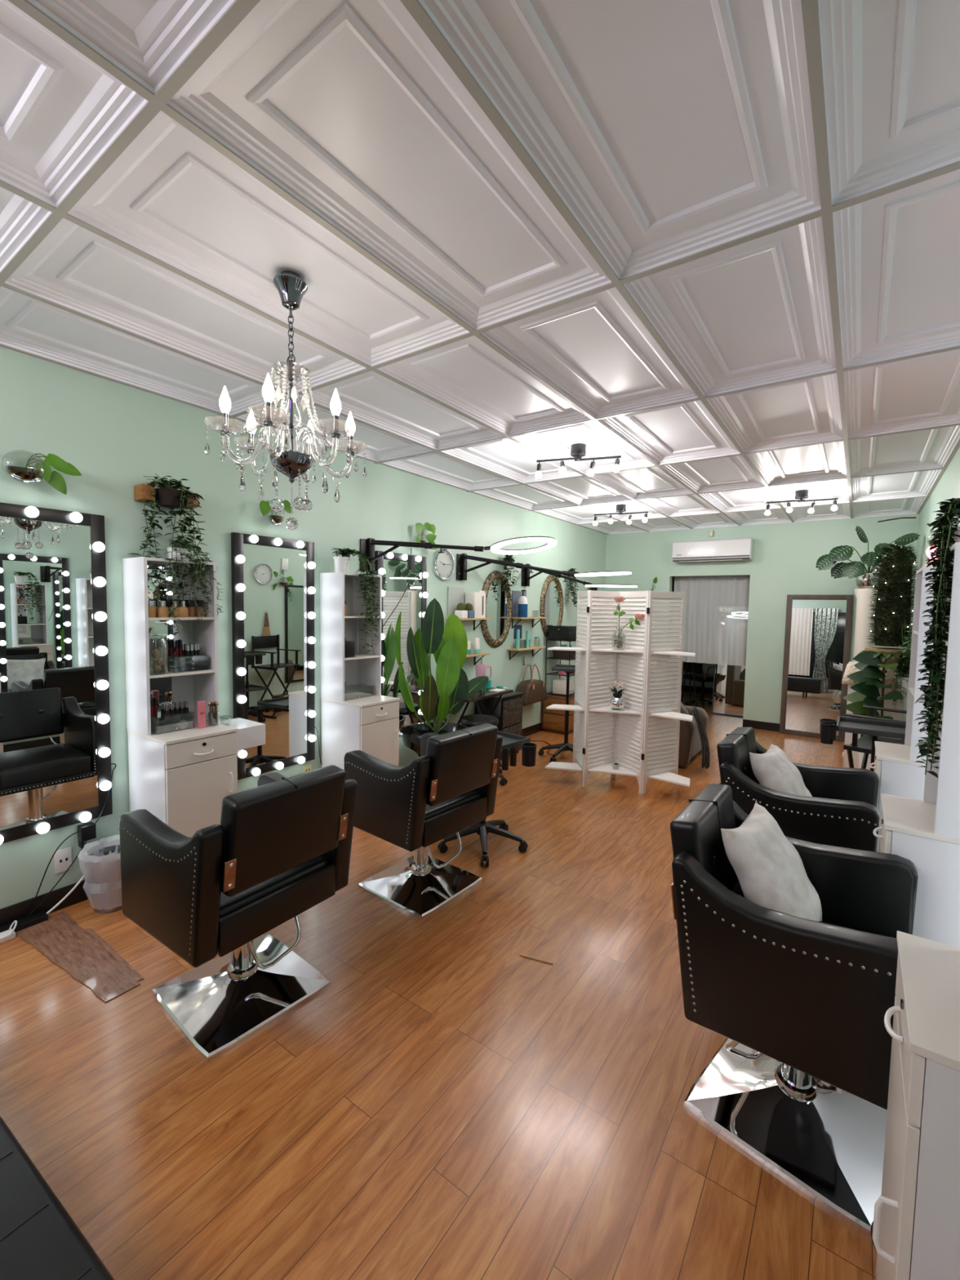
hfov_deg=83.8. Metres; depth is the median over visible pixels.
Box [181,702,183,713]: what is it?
lipstick
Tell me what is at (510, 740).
tray
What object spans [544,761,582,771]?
shelf
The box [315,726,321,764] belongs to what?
cable
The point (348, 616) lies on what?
shelf
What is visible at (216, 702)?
makeup brush
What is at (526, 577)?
wall lamp arm
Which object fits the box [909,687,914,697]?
shelf
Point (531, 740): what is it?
cable
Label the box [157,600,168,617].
bottle
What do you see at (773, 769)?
throw pillow
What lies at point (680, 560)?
air vent
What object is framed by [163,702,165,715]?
lipstick
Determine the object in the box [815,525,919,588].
monstera plant
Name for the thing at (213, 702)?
makeup brush
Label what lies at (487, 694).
desk
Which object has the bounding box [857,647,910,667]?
basket planter
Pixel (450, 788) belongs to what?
salon chair
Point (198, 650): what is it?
lipstick
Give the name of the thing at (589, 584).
lamp
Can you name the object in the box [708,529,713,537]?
sensor
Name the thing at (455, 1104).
floor
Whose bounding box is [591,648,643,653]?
shelf
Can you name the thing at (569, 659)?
wire shelf
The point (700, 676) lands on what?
chair
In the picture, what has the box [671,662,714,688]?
wall
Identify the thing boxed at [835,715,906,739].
tray
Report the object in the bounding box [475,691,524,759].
drawers
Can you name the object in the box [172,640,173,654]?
lip gloss
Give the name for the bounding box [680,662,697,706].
tripod stand
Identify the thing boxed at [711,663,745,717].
mirror
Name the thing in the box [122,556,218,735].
shelf
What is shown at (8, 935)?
adapter
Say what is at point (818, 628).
floor mirror
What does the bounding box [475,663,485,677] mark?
cup
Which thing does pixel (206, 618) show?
shelf
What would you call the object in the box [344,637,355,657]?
canister
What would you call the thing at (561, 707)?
shelf
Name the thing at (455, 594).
framed board
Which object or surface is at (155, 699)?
lip gloss
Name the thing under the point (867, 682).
leaf plant
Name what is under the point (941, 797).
shelf
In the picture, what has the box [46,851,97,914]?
cable
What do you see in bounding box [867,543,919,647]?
plant
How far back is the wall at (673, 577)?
10.18 m
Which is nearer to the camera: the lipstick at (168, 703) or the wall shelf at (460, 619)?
the lipstick at (168, 703)
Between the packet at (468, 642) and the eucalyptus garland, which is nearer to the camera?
the eucalyptus garland
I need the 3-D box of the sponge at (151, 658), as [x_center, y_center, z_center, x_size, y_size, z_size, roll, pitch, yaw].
[-1.726,0.091,2.829,0.039,0.043,0.052,1,4,2]
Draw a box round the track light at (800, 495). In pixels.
[764,489,838,515]
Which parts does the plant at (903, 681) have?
pot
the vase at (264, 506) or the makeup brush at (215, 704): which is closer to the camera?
the makeup brush at (215, 704)
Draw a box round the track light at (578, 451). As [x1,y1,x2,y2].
[535,443,621,478]
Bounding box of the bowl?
[219,719,231,725]
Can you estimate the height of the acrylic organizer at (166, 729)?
0.088 m
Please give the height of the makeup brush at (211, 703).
0.130 m
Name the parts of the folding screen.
panel frame, panel frame, panel frame, panel frame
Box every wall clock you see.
[432,548,454,579]
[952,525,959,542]
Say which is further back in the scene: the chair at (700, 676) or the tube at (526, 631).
the chair at (700, 676)
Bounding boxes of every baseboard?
[0,722,543,926]
[675,684,712,693]
[742,719,779,731]
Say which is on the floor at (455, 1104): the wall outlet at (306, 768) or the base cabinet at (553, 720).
the base cabinet at (553, 720)
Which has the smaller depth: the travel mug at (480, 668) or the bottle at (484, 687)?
the bottle at (484, 687)
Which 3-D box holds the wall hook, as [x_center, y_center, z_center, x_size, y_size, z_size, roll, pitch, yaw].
[0.581,0.248,6.277,0.175,0.111,0.040,4,4,35]
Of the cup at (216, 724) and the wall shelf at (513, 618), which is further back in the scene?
the wall shelf at (513, 618)
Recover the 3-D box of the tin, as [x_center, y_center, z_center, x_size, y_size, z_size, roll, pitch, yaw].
[1.027,0.373,6.691,0.090,0.110,0.090,4,4,35]
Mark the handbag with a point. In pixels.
(535, 690)
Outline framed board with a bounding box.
[447,586,463,617]
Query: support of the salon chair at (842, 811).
on the floor at (455, 1104)
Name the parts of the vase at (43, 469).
glass globe, stem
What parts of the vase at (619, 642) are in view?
rose stem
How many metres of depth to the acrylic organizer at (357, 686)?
4.02 m
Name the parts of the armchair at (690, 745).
backrest, armrest, seat, armrest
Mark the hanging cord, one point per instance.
(411, 559)
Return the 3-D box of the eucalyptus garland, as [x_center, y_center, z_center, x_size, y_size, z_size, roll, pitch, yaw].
[1.621,-0.016,1.803,0.227,0.910,0.289,4,4,35]
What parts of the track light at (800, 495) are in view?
bulb, bulb, bulb, bulb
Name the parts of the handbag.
handle, handle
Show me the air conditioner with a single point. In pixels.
(740, 548)
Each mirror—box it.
[0,502,112,844]
[231,532,315,780]
[374,551,428,736]
[480,570,512,648]
[539,574,564,639]
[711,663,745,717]
[779,595,853,741]
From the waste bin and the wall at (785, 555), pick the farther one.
the wall at (785, 555)
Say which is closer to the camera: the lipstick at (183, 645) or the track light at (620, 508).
the lipstick at (183, 645)
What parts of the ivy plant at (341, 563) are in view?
pot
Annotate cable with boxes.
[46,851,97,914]
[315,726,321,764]
[530,740,552,755]
[871,1221,876,1251]
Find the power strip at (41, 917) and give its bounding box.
[0,911,48,933]
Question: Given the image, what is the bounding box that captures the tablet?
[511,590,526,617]
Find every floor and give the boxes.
[0,690,877,1279]
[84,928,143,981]
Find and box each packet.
[466,640,471,654]
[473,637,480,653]
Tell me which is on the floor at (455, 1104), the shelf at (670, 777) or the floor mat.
the floor mat
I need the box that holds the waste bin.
[86,844,122,913]
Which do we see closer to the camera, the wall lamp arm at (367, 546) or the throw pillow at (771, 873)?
the throw pillow at (771, 873)
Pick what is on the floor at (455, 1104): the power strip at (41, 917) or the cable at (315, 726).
the power strip at (41, 917)
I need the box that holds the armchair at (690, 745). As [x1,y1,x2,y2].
[619,671,709,766]
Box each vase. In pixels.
[0,449,81,494]
[259,499,291,525]
[415,522,437,549]
[611,596,644,649]
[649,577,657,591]
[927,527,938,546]
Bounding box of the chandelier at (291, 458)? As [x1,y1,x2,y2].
[204,270,368,529]
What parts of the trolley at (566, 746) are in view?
leg, leg, leg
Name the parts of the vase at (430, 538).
stem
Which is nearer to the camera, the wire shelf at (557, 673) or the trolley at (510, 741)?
the trolley at (510, 741)
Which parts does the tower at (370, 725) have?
mirror panel, drawer, door, handle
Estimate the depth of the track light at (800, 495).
5.17 m
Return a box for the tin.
[558,671,565,675]
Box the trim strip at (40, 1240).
[0,1115,114,1279]
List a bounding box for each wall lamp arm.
[360,536,556,570]
[456,553,631,580]
[521,564,590,586]
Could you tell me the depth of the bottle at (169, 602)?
2.94 m
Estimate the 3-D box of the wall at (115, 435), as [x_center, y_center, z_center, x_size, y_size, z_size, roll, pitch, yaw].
[-1.122,-0.109,4.074,0.100,2.784,10.551,4,4,35]
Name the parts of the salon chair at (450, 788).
nail trim, armrest, nail trim, plate, seat, rail, armrest, backrest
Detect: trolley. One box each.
[437,730,537,866]
[537,664,594,762]
[819,715,906,771]
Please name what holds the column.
on the floor at (455, 1104)
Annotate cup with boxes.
[208,711,218,726]
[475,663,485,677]
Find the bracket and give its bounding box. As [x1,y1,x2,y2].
[877,516,915,522]
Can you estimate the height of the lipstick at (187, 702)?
0.060 m
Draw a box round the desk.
[437,687,513,766]
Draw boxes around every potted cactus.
[454,603,467,617]
[465,603,474,617]
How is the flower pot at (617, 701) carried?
on the folding screen
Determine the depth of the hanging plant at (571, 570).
7.08 m
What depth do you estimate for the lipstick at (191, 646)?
2.98 m
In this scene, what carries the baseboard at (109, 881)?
attached to the wall at (115, 435)
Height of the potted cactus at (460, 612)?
0.147 m
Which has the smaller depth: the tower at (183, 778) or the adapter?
the adapter
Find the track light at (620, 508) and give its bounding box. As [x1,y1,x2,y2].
[592,504,648,525]
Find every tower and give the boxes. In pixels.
[122,556,238,837]
[320,572,399,770]
[868,565,938,852]
[872,542,959,948]
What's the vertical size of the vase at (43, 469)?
0.181 m
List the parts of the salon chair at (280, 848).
nail trim, armrest, nail trim, plate, seat, rail, backrest, armrest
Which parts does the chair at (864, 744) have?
leg, rail, leg, armrest, seat, rail, armrest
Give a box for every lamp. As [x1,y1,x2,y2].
[583,582,637,587]
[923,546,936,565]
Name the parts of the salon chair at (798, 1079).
nail trim, backrest, armrest, plate, nail trim, seat, armrest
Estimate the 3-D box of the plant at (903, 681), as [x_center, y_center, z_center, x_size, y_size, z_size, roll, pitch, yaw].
[3.806,0.217,4.804,0.313,0.823,0.221,-2,5,-43]
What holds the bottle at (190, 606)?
on the tower at (183, 778)
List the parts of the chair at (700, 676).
backrest, leg, seat, leg, armrest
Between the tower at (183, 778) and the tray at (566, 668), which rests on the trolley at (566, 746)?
the tray at (566, 668)
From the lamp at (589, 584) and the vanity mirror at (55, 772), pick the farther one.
the lamp at (589, 584)
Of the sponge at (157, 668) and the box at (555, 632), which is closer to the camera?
the sponge at (157, 668)
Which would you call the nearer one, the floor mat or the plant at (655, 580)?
the floor mat
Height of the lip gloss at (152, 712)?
0.090 m
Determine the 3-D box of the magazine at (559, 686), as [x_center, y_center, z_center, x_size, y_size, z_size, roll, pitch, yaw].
[1.005,0.592,6.713,0.200,0.170,0.012,4,4,35]
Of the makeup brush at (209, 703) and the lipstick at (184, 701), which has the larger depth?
the makeup brush at (209, 703)
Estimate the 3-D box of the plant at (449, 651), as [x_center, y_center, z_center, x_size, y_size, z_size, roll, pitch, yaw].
[-0.316,0.455,4.589,0.590,1.621,0.945,2,4,16]
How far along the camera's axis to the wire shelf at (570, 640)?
6.64 m
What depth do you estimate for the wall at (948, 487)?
4.70 m
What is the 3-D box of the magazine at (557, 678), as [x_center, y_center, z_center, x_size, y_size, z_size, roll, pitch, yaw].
[1.074,0.587,6.811,0.200,0.170,0.012,4,4,35]
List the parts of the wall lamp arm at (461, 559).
wall plate, ring lamp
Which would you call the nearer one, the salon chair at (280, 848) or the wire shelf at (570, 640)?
the salon chair at (280, 848)
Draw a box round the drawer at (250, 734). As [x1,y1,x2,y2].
[218,717,265,750]
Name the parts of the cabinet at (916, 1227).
handle, handle, door, drawer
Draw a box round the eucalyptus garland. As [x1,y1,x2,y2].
[913,497,959,777]
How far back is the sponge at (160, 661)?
2.82 m
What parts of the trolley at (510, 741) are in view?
leg, leg, leg, leg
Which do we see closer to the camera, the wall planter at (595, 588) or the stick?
the stick
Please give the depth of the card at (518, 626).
6.16 m
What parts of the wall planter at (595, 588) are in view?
pot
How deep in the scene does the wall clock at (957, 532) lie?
3.33 m
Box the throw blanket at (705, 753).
[690,706,710,768]
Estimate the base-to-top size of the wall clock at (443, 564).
0.290 m
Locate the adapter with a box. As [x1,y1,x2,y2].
[0,920,17,943]
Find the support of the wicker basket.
on the wire rack
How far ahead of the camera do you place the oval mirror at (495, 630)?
5.78 m
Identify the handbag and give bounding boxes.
[515,665,547,706]
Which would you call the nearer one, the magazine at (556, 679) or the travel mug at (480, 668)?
the travel mug at (480, 668)
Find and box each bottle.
[147,600,155,617]
[152,600,157,617]
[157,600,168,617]
[164,599,172,616]
[170,600,179,617]
[178,600,188,617]
[186,600,195,617]
[195,600,204,617]
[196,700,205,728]
[344,600,346,616]
[480,685,485,693]
[517,590,528,617]
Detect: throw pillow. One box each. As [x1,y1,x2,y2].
[720,800,822,921]
[749,742,812,796]
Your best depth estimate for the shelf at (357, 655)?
4.06 m
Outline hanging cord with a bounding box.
[381,547,414,629]
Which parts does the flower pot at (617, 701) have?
mirror ball pot, pot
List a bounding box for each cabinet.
[541,692,574,734]
[871,930,959,1279]
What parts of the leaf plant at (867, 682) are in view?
pot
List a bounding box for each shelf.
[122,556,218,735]
[148,616,213,620]
[149,666,214,678]
[320,572,382,702]
[344,615,379,617]
[344,653,379,660]
[445,617,489,630]
[466,652,489,665]
[506,645,546,659]
[511,617,546,628]
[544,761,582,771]
[546,635,576,641]
[546,653,575,660]
[546,671,575,676]
[546,689,574,697]
[546,704,583,711]
[547,646,585,651]
[587,762,638,776]
[589,706,640,715]
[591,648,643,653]
[648,772,689,786]
[650,711,693,721]
[653,651,695,656]
[904,565,938,763]
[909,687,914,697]
[923,542,959,839]
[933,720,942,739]
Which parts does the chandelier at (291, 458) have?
drip dish, candle bulb, drip dish, candle bulb, arm, candle bulb, arm, drip dish, arm, crown dish, chain, lamp shade, arm, candle bulb, arm, arm, drip dish, candle bulb, candle bulb, drip dish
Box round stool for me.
[460,714,507,785]
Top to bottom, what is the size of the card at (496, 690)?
0.008 m
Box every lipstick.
[160,702,164,714]
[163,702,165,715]
[165,703,168,715]
[168,702,171,714]
[170,702,173,715]
[173,702,176,713]
[175,702,178,714]
[177,701,181,712]
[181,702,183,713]
[182,644,184,654]
[182,700,186,711]
[186,644,189,655]
[186,701,188,712]
[190,644,192,655]
[194,644,197,655]
[197,644,199,654]
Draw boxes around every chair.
[119,764,357,1061]
[343,723,502,919]
[670,783,918,1237]
[683,662,714,708]
[716,727,879,852]
[843,705,906,768]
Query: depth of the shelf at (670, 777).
4.47 m
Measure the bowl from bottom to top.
0.048 m
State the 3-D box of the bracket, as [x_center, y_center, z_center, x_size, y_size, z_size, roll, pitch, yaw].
[4.521,-1.305,5.822,0.454,0.074,0.057,0,4,-8]
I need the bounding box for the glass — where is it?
[219,715,231,725]
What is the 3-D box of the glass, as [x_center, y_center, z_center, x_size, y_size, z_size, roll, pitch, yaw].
[-1.516,0.481,3.187,0.066,0.050,0.066,4,4,35]
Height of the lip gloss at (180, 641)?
0.085 m
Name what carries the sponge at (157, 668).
in the glass jar at (161, 672)
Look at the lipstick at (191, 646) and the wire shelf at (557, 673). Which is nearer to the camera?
the lipstick at (191, 646)
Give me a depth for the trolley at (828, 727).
3.19 m
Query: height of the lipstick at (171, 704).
0.060 m
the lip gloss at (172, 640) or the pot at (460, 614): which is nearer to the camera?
the lip gloss at (172, 640)
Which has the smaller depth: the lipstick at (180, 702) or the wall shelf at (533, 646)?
the lipstick at (180, 702)
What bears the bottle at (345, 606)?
on the tower at (370, 725)
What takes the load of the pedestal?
on the floor at (455, 1104)
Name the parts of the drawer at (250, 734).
drawer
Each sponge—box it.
[149,653,158,661]
[151,648,159,658]
[152,662,160,672]
[155,657,164,666]
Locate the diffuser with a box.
[585,585,637,587]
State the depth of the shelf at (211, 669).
2.96 m
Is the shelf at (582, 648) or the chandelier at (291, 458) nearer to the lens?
the chandelier at (291, 458)
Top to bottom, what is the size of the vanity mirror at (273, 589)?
1.565 m
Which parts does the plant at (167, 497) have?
pot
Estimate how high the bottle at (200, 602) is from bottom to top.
0.094 m
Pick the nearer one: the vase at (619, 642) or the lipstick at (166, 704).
the lipstick at (166, 704)
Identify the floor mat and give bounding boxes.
[15,911,140,1002]
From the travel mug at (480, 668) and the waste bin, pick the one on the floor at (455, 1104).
the waste bin
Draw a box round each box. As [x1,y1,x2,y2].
[465,590,485,617]
[548,625,576,640]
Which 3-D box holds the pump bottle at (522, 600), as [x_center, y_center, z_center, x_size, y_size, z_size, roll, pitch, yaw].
[0.486,-0.412,6.065,0.110,0.310,0.110,4,4,35]
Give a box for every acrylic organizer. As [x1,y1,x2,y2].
[151,711,194,734]
[162,653,208,672]
[344,684,372,700]
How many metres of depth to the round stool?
4.69 m
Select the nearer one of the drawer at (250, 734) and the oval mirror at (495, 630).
the drawer at (250, 734)
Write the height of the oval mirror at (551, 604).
0.840 m
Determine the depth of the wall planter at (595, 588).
7.71 m
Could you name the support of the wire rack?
on the base cabinet at (553, 720)
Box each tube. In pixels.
[515,629,519,648]
[525,630,528,648]
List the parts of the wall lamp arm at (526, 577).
wall plate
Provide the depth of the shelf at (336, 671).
3.97 m
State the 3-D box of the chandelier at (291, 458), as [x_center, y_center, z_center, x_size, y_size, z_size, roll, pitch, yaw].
[-0.687,-0.857,1.948,0.562,0.897,0.527,4,4,35]
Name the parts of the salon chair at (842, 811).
backrest, nail trim, armrest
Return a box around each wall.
[0,347,606,908]
[602,513,919,723]
[667,576,674,688]
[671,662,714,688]
[905,446,959,720]
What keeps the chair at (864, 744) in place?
on the floor at (455, 1104)
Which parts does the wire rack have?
post, post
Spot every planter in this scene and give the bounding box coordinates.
[400,722,467,756]
[499,554,518,600]
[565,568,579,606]
[588,586,599,605]
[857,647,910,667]
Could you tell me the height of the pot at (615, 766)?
0.052 m
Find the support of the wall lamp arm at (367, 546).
attached to the wall at (115, 435)
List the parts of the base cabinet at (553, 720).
panel, panel, drawer, drawer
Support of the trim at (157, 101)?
attached to the ceiling
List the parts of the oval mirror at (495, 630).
mirror pane, bead trim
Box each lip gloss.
[150,698,154,716]
[154,697,157,715]
[168,640,173,655]
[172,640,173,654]
[175,640,178,655]
[178,640,182,655]
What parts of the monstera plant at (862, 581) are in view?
stem, pot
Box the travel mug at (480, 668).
[475,655,492,679]
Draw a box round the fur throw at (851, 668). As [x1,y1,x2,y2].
[841,661,907,688]
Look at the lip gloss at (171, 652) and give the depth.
2.95 m
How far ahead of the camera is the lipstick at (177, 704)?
2.89 m
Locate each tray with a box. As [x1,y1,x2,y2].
[497,730,530,750]
[551,664,594,672]
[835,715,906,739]
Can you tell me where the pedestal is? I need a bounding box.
[843,684,905,768]
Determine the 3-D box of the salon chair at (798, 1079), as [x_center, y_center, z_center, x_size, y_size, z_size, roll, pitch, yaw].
[0.968,1.010,1.673,0.646,0.925,0.654,4,5,36]
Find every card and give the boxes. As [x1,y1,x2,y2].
[488,688,505,692]
[513,624,521,639]
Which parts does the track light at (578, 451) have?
bulb, bulb, bulb, bulb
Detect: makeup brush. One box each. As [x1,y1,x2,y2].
[208,702,211,724]
[210,702,213,724]
[212,701,214,724]
[213,702,216,724]
[215,701,218,724]
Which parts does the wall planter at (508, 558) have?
stem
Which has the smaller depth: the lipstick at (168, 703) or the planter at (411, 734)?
the lipstick at (168, 703)
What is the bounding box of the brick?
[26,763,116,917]
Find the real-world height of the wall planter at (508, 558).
0.500 m
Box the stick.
[520,953,553,964]
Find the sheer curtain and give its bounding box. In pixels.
[671,575,750,666]
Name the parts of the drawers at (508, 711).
drawer, drawer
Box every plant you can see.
[128,473,211,602]
[163,540,223,635]
[331,547,385,653]
[398,597,488,756]
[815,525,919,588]
[842,650,903,770]
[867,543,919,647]
[888,618,912,706]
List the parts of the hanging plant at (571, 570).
stem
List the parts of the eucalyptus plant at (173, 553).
pot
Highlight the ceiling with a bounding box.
[0,0,959,534]
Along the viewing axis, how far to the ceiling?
1.65 m
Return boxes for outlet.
[53,846,71,874]
[302,764,311,773]
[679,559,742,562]
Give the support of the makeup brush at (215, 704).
in the cup at (216, 724)
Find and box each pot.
[454,610,467,617]
[467,610,474,617]
[608,681,626,709]
[613,763,619,769]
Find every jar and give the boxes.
[148,634,168,674]
[485,679,491,688]
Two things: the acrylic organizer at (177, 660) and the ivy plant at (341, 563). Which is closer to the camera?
the acrylic organizer at (177, 660)
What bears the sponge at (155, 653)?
in the glass jar at (161, 672)
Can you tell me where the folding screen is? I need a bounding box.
[544,590,695,794]
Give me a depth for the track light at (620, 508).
6.04 m
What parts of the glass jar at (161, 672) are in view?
lid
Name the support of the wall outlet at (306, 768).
attached to the wall at (115, 435)
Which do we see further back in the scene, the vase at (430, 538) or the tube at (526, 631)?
the tube at (526, 631)
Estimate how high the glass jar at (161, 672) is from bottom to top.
0.207 m
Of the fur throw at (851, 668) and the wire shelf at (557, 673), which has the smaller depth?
the fur throw at (851, 668)
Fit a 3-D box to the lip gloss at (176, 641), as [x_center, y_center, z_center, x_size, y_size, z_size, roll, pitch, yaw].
[-1.675,0.044,2.958,0.015,0.085,0.016,4,4,35]
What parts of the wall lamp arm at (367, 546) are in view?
wall plate, ring lamp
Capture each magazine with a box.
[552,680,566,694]
[555,679,570,693]
[557,678,572,693]
[559,678,573,693]
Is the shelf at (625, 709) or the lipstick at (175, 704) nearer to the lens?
the lipstick at (175, 704)
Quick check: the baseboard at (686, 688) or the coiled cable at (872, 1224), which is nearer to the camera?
the coiled cable at (872, 1224)
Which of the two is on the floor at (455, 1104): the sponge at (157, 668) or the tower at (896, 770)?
the tower at (896, 770)
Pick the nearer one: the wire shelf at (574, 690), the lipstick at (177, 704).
the lipstick at (177, 704)
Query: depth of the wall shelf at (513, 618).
6.08 m
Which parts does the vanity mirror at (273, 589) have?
bulb, bulb, bulb, bulb, bulb, bulb, bulb, bulb, bulb, mirror pane, bulb, bulb, bulb, bulb, bulb, bulb, bulb, bulb, bulb, bulb, bulb, bulb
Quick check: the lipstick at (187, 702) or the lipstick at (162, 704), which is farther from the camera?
the lipstick at (187, 702)
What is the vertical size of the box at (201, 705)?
0.150 m
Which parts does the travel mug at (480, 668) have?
handle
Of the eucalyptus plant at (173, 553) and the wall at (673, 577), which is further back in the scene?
the wall at (673, 577)
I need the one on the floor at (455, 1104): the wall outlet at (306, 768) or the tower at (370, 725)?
the tower at (370, 725)
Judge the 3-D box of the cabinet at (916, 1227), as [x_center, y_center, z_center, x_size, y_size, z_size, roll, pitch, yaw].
[0.957,0.629,0.921,0.415,1.780,0.379,4,4,35]
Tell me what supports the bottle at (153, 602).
on the tower at (183, 778)
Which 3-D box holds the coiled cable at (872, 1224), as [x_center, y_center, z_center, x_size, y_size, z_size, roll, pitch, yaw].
[0.982,1.437,1.248,0.018,0.128,0.128,0,4,-22]
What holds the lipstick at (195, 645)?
on the acrylic organizer at (177, 660)
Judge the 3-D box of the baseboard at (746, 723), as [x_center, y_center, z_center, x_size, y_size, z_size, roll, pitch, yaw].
[4.212,1.157,6.697,1.684,0.105,0.014,4,4,35]
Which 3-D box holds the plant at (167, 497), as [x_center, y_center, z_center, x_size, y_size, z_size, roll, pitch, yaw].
[-1.707,-0.550,2.970,0.421,0.685,0.289,-2,5,-37]
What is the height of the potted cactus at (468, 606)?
0.147 m
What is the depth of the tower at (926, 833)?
1.69 m
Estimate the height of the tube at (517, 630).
0.220 m
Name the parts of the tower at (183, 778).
mirror panel, drawer, door, handle, handle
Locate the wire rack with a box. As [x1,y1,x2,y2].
[545,628,583,697]
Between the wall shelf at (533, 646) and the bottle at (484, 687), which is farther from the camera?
the wall shelf at (533, 646)
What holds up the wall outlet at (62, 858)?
attached to the wall at (115, 435)
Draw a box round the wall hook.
[522,656,536,666]
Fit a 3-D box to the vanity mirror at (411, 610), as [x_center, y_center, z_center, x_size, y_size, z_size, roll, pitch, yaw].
[-0.658,0.051,4.593,0.072,1.565,0.600,4,4,35]
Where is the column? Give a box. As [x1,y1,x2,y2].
[842,588,877,756]
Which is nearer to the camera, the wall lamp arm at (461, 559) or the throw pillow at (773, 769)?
the throw pillow at (773, 769)
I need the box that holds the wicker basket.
[552,649,575,658]
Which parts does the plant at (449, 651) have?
stem, stem, stem, stem, stem, stem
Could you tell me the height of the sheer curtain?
1.500 m
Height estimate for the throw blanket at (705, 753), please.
0.615 m
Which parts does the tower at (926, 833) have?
handle, door, drawer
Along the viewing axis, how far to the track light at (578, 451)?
3.85 m
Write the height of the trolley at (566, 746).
0.956 m
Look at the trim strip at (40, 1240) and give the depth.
0.92 m
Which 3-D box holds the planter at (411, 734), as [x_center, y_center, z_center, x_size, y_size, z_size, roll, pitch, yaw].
[-0.373,1.009,4.452,0.590,0.530,0.590,4,4,35]
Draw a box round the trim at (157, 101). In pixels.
[0,0,959,534]
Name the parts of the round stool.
seat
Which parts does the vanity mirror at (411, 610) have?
bulb, bulb, bulb, mirror pane, bulb, bulb, bulb, bulb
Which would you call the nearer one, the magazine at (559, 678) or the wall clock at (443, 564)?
the wall clock at (443, 564)
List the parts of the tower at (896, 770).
handle, door, drawer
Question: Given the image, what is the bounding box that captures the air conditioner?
[671,537,753,562]
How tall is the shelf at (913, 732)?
0.918 m
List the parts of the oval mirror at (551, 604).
mirror pane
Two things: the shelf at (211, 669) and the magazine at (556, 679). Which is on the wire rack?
the magazine at (556, 679)

